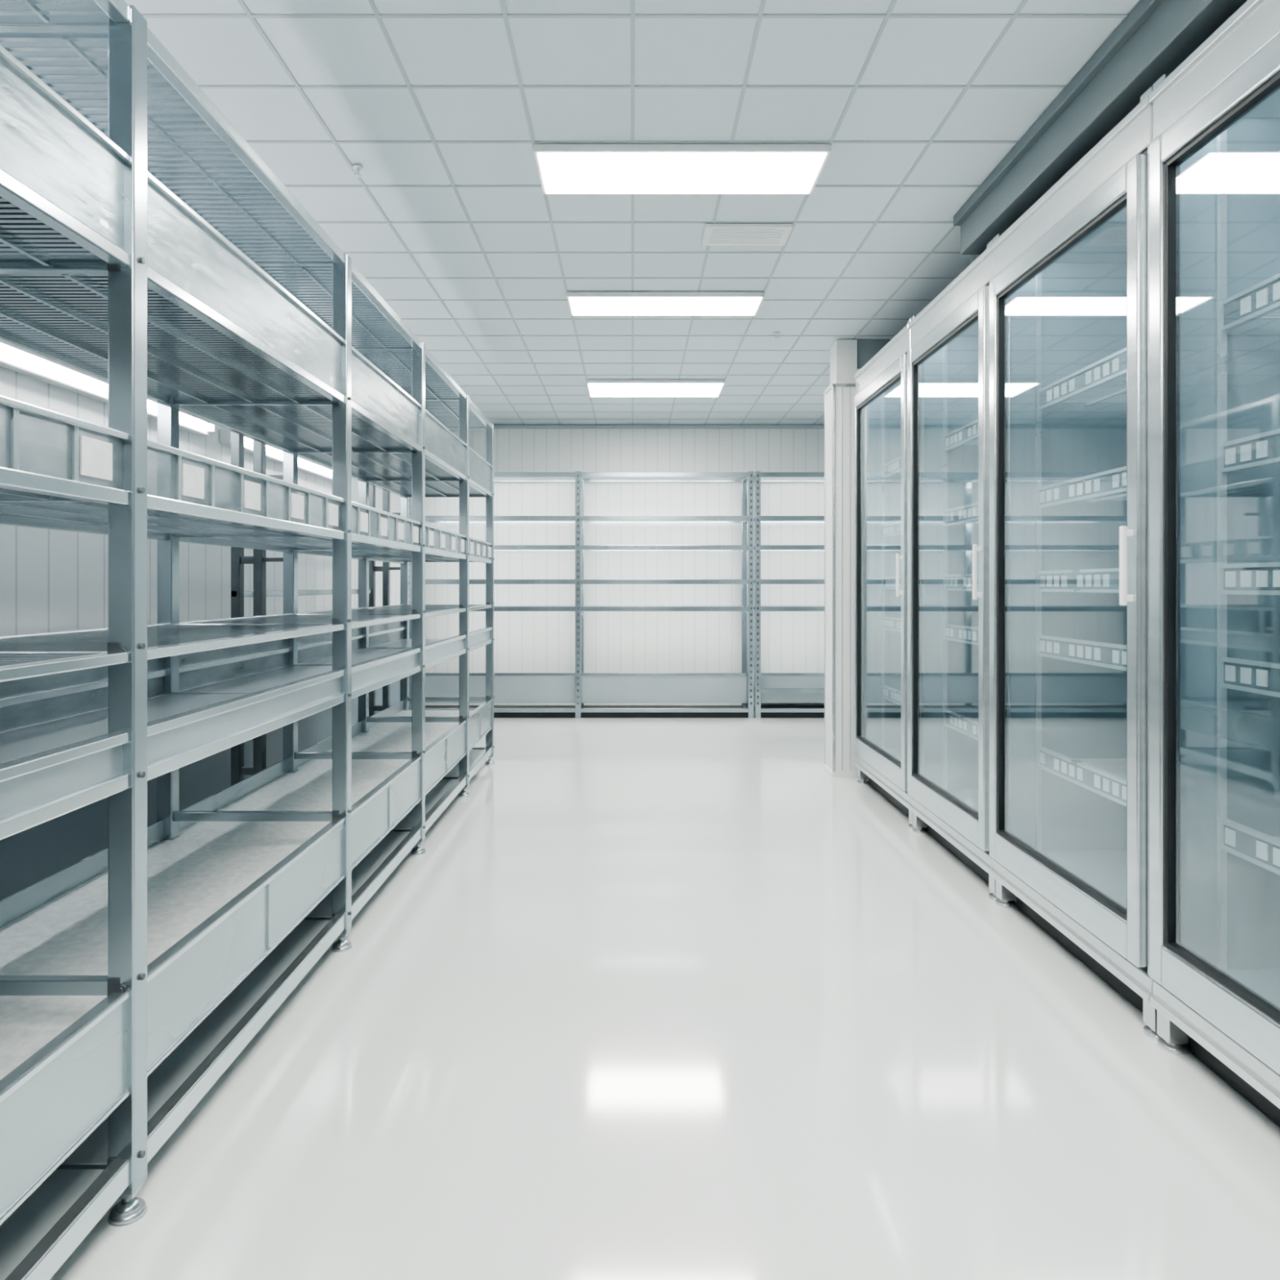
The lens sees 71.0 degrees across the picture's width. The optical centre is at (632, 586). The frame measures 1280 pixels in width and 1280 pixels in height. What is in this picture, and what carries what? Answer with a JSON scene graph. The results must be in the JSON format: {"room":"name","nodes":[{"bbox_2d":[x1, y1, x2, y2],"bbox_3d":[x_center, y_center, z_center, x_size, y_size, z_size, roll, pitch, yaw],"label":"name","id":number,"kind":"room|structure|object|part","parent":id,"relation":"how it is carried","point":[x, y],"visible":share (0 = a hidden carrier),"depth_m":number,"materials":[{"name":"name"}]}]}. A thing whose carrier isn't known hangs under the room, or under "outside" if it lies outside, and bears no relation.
{"room":"supermarket","nodes":[
{"label":"supermarket","id":0,"kind":"room"},
{"bbox_2d":[0,366,399,900],"bbox_3d":[-2.030,-0.225,2.880,0.100,2.750,10.960,0,0,0],"label":"wall","id":1,"kind":"structure","parent":0,"point":[51,580],"depth_m":3.33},
{"bbox_2d":[0,342,107,404],"bbox_3d":[-1.875,-0.720,2.948,0.197,0.070,0.847,0,0,0],"label":"wall light","id":2,"kind":"object","parent":1,"relation":"attached to","point":[20,362],"depth_m":2.97,"materials":[{"name":"white paint"}]},
{"bbox_2d":[146,399,157,421],"bbox_3d":[-1.874,-0.720,3.509,0.195,0.070,0.423,0,0,0],"label":"wall light","id":3,"kind":"object","parent":1,"relation":"attached to","point":[152,406],"depth_m":3.59,"materials":[{"name":"white paint"}]},
{"bbox_2d":[178,411,217,435],"bbox_3d":[-1.875,-0.720,3.807,0.196,0.070,0.555,0,0,0],"label":"wall light","id":4,"kind":"object","parent":1,"relation":"attached to","point":[188,423],"depth_m":3.95,"materials":[{"name":"white paint"}]},
{"bbox_2d":[219,428,231,446],"bbox_3d":[-1.875,-0.720,4.154,0.195,0.070,0.479,0,0,0],"label":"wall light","id":5,"kind":"object","parent":1,"relation":"attached to","point":[224,434],"depth_m":4.30,"materials":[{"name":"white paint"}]},
{"bbox_2d":[244,436,253,453],"bbox_3d":[-1.874,-0.720,4.383,0.195,0.070,0.508,0,0,0],"label":"wall light","id":6,"kind":"object","parent":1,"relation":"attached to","point":[248,442],"depth_m":4.49,"materials":[{"name":"white paint"}]},
{"bbox_2d":[266,444,283,464],"bbox_3d":[-1.875,-0.720,4.704,0.196,0.070,0.672,0,0,0],"label":"wall light","id":7,"kind":"object","parent":1,"relation":"attached to","point":[274,455],"depth_m":4.82,"materials":[{"name":"white paint"}]},
{"bbox_2d":[297,457,332,481],"bbox_3d":[-1.875,-0.720,5.324,0.197,0.070,1.080,0,0,0],"label":"wall light","id":8,"kind":"object","parent":1,"relation":"attached to","point":[304,465],"depth_m":5.44,"materials":[{"name":"white paint"}]},
{"bbox_2d":[352,164,363,177],"bbox_3d":[-0.980,-1.478,3.200,0.036,0.034,0.036,0,0,0],"label":"sprinkler","id":9,"kind":"object","parent":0,"point":[357,167],"depth_m":3.19,"materials":[{"name":"white metal"}]},
{"bbox_2d":[425,428,824,707],"bbox_3d":[0.070,-0.225,8.410,4.300,2.750,0.100,0,0,0],"label":"wall","id":10,"kind":"structure","parent":0,"point":[525,642],"depth_m":8.36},
{"bbox_2d":[493,425,824,428],"bbox_3d":[0.070,-1.480,8.345,4.100,0.030,0.030,0,0,0],"label":"trim","id":11,"kind":"structure","parent":10,"relation":"attached to","point":[495,426],"depth_m":8.33,"materials":[{"name":"white metal"}]},
{"bbox_2d":[124,0,1141,425],"bbox_3d":[0.070,-1.548,2.880,4.100,0.104,10.960,0,0,0],"label":"ceiling","id":12,"kind":"structure","parent":0,"point":[443,106],"depth_m":3.07,"materials":[{"name":"tile"}]},
{"bbox_2d":[586,379,724,396],"bbox_3d":[0.168,-1.482,6.740,1.005,0.024,0.480,0,0,0],"label":"housing","id":13,"kind":"object","parent":12,"relation":"attached to","point":[588,381],"visible":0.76,"depth_m":6.50,"materials":[{"name":"white paint"}]},
{"bbox_2d":[588,383,723,396],"bbox_3d":[0.168,-1.478,6.740,0.981,0.019,0.456,0,0,0],"label":"diffuser","id":14,"kind":"object","parent":13,"relation":"attached to","point":[596,389],"visible":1,"depth_m":6.71,"materials":[{"name":"white plastic"}]},
{"bbox_2d":[566,292,764,315],"bbox_3d":[0.168,-1.482,4.720,1.005,0.024,0.320,0,0,0],"label":"housing","id":15,"kind":"object","parent":12,"relation":"attached to","point":[762,295],"visible":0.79,"depth_m":4.56,"materials":[{"name":"white paint"}]},
{"bbox_2d":[568,297,761,315],"bbox_3d":[0.168,-1.478,4.720,0.981,0.019,0.296,0,0,0],"label":"diffuser","id":16,"kind":"object","parent":15,"relation":"attached to","point":[580,305],"visible":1,"depth_m":4.70,"materials":[{"name":"white plastic"}]},
{"bbox_2d":[533,144,831,194],"bbox_3d":[0.168,-1.482,3.203,1.005,0.024,0.335,0,0,0],"label":"housing","id":17,"kind":"object","parent":12,"relation":"attached to","point":[537,148],"visible":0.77,"depth_m":3.04,"materials":[{"name":"white paint"}]},
{"bbox_2d":[537,152,826,193],"bbox_3d":[0.168,-1.478,3.203,0.981,0.019,0.311,0,0,0],"label":"diffuser","id":18,"kind":"object","parent":17,"relation":"attached to","point":[562,172],"visible":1,"depth_m":3.19,"materials":[{"name":"white plastic"}]},
{"bbox_2d":[702,223,792,245],"bbox_3d":[0.480,-1.483,3.800,0.360,0.022,0.200,0,0,0],"label":"ceiling vent","id":19,"kind":"object","parent":12,"relation":"in","point":[714,234],"visible":1,"depth_m":3.77,"materials":[{"name":"white metal"}]},
{"bbox_2d":[49,717,1279,1279],"bbox_3d":[0.070,1.200,2.880,4.300,0.100,11.160,0,0,0],"label":"floor","id":20,"kind":"structure","parent":0,"point":[651,998],"depth_m":2.08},
{"bbox_2d":[0,0,494,1279],"bbox_3d":[-1.200,0.050,2.542,0.616,2.200,6.607,0,0,0],"label":"shelving rack","id":21,"kind":"object","parent":20,"relation":"on","point":[148,250],"visible":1,"depth_m":2.09,"materials":[{"name":"metal"}]},
{"bbox_2d":[231,431,399,785],"bbox_3d":[-1.765,0.135,5.085,0.430,2.030,2.130,0,0,0],"label":"upright","id":22,"kind":"object","parent":20,"relation":"on","point":[259,559],"visible":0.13,"depth_m":4.03,"materials":[{"name":"metal"}]},
{"bbox_2d":[231,589,372,596],"bbox_3d":[-1.785,-0.115,5.085,0.030,0.330,2.130,0,0,0],"label":"rails","id":23,"kind":"object","parent":22,"relation":"attached to","point":[304,592],"visible":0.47,"depth_m":4.81,"materials":[{"name":"grey metal"}]},
{"bbox_2d":[408,471,754,718],"bbox_3d":[-0.458,0.075,8.059,3.025,2.150,0.501,0,0,0],"label":"shelving rack","id":24,"kind":"object","parent":20,"relation":"on","point":[579,687],"visible":0.77,"depth_m":7.90,"materials":[{"name":"metal"}]},
{"bbox_2d":[754,471,824,718],"bbox_3d":[1.583,0.075,8.059,1.035,2.150,0.501,0,0,0],"label":"shelving rack","id":25,"kind":"object","parent":20,"relation":"on","point":[769,687],"visible":0.36,"depth_m":7.82,"materials":[{"name":"metal"}]},
{"bbox_3d":[1.583,0.910,7.912,0.935,0.240,0.005,0,0,0],"label":"panel","id":26,"kind":"part","parent":25,"relation":"part of","materials":[{"name":"grey metal"}]},
{"bbox_2d":[823,339,857,777],"bbox_3d":[1.285,-0.172,5.530,0.170,2.644,0.240,0,0,0],"label":"wall pillar","id":27,"kind":"structure","parent":20,"relation":"on","point":[839,756],"depth_m":5.42,"materials":[{"name":"white metal"}]},
{"bbox_2d":[853,318,927,829],"bbox_3d":[1.655,-0.065,4.757,0.790,2.430,1.046,0,0,0],"label":"refrigerator","id":28,"kind":"object","parent":20,"relation":"on","point":[880,401],"visible":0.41,"depth_m":5.24,"materials":[{"name":"metal"}]},
{"bbox_3d":[1.308,-0.065,4.757,0.040,2.080,0.991,0,0,0],"label":"door frame","id":29,"kind":"part","parent":28,"relation":"part of","materials":[{"name":"metal"}]},
{"bbox_3d":[1.660,1.098,4.757,0.580,0.096,0.914,0,0,0],"label":"kick plate","id":30,"kind":"part","parent":28,"relation":"part of","materials":[{"name":"grey metal"}]},
{"bbox_3d":[1.275,-0.052,4.287,0.030,0.205,0.020,0,0,0],"label":"handle","id":31,"kind":"part","parent":28,"relation":"part of","materials":[{"name":"white paint"}]},
{"bbox_2d":[907,240,998,901],"bbox_3d":[1.655,-0.065,3.755,0.790,2.430,0.971,0,0,0],"label":"refrigerator","id":32,"kind":"object","parent":20,"relation":"on","point":[948,353],"visible":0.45,"depth_m":4.20,"materials":[{"name":"metal"}]},
{"bbox_3d":[1.660,1.098,3.755,0.580,0.096,0.839,0,0,0],"label":"kick plate","id":33,"kind":"part","parent":32,"relation":"part of","materials":[{"name":"grey metal"}]},
{"bbox_2d":[971,254,975,262],"bbox_3d":[1.480,-1.366,3.900,0.016,0.258,0.016,0,0,0],"label":"conduit pipe","id":34,"kind":"object","parent":32,"relation":"attached to","point":[973,256],"visible":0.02,"depth_m":3.90,"materials":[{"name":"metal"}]},
{"bbox_3d":[1.275,-0.052,3.322,0.030,0.205,0.020,0,0,0],"label":"handle","id":35,"kind":"part","parent":32,"relation":"part of","materials":[{"name":"white paint"}]},
{"bbox_2d":[989,86,1160,1040],"bbox_3d":[1.655,-0.065,2.769,0.790,2.430,1.011,0,0,0],"label":"refrigerator","id":36,"kind":"object","parent":20,"relation":"on","point":[1069,283],"visible":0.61,"depth_m":3.20,"materials":[{"name":"metal"}]},
{"bbox_3d":[1.660,1.098,2.769,0.580,0.096,0.879,0,0,0],"label":"kick plate","id":37,"kind":"part","parent":36,"relation":"part of","materials":[{"name":"silver metal"}]},
{"bbox_3d":[1.275,-0.052,2.317,0.030,0.205,0.020,0,0,0],"label":"handle","id":38,"kind":"part","parent":36,"relation":"part of","materials":[{"name":"white paint"}]},
{"bbox_2d":[1149,0,1279,1127],"bbox_3d":[1.655,-0.065,1.757,0.790,2.430,1.026,0,0,0],"label":"refrigerator","id":39,"kind":"object","parent":20,"relation":"on","point":[1215,146],"visible":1,"depth_m":2.24,"materials":[{"name":"metal"}]},
{"bbox_3d":[1.660,1.098,1.757,0.580,0.096,0.894,0,0,0],"label":"kick plate","id":40,"kind":"part","parent":39,"relation":"part of","materials":[{"name":"silver metal"}]},
{"bbox_2d":[773,332,779,338],"bbox_3d":[0.850,-1.478,5.300,0.036,0.034,0.036,0,0,0],"label":"sprinkler","id":41,"kind":"object","parent":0,"point":[775,333],"depth_m":5.29,"materials":[{"name":"white metal"}]},
{"bbox_2d":[857,339,890,368],"bbox_3d":[1.740,-0.175,5.530,0.760,2.650,0.140,0,0,0],"label":"wall","id":42,"kind":"structure","parent":0,"point":[867,349],"depth_m":5.46,"materials":[{"name":"grey paint"}]},
{"bbox_2d":[953,0,1247,254],"bbox_3d":[1.708,-1.415,0.515,0.825,0.160,6.230,0,0,0],"label":"ceiling beam","id":43,"kind":"structure","parent":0,"point":[1156,37],"depth_m":2.60,"materials":[{"name":"grey metal"}]}
]}

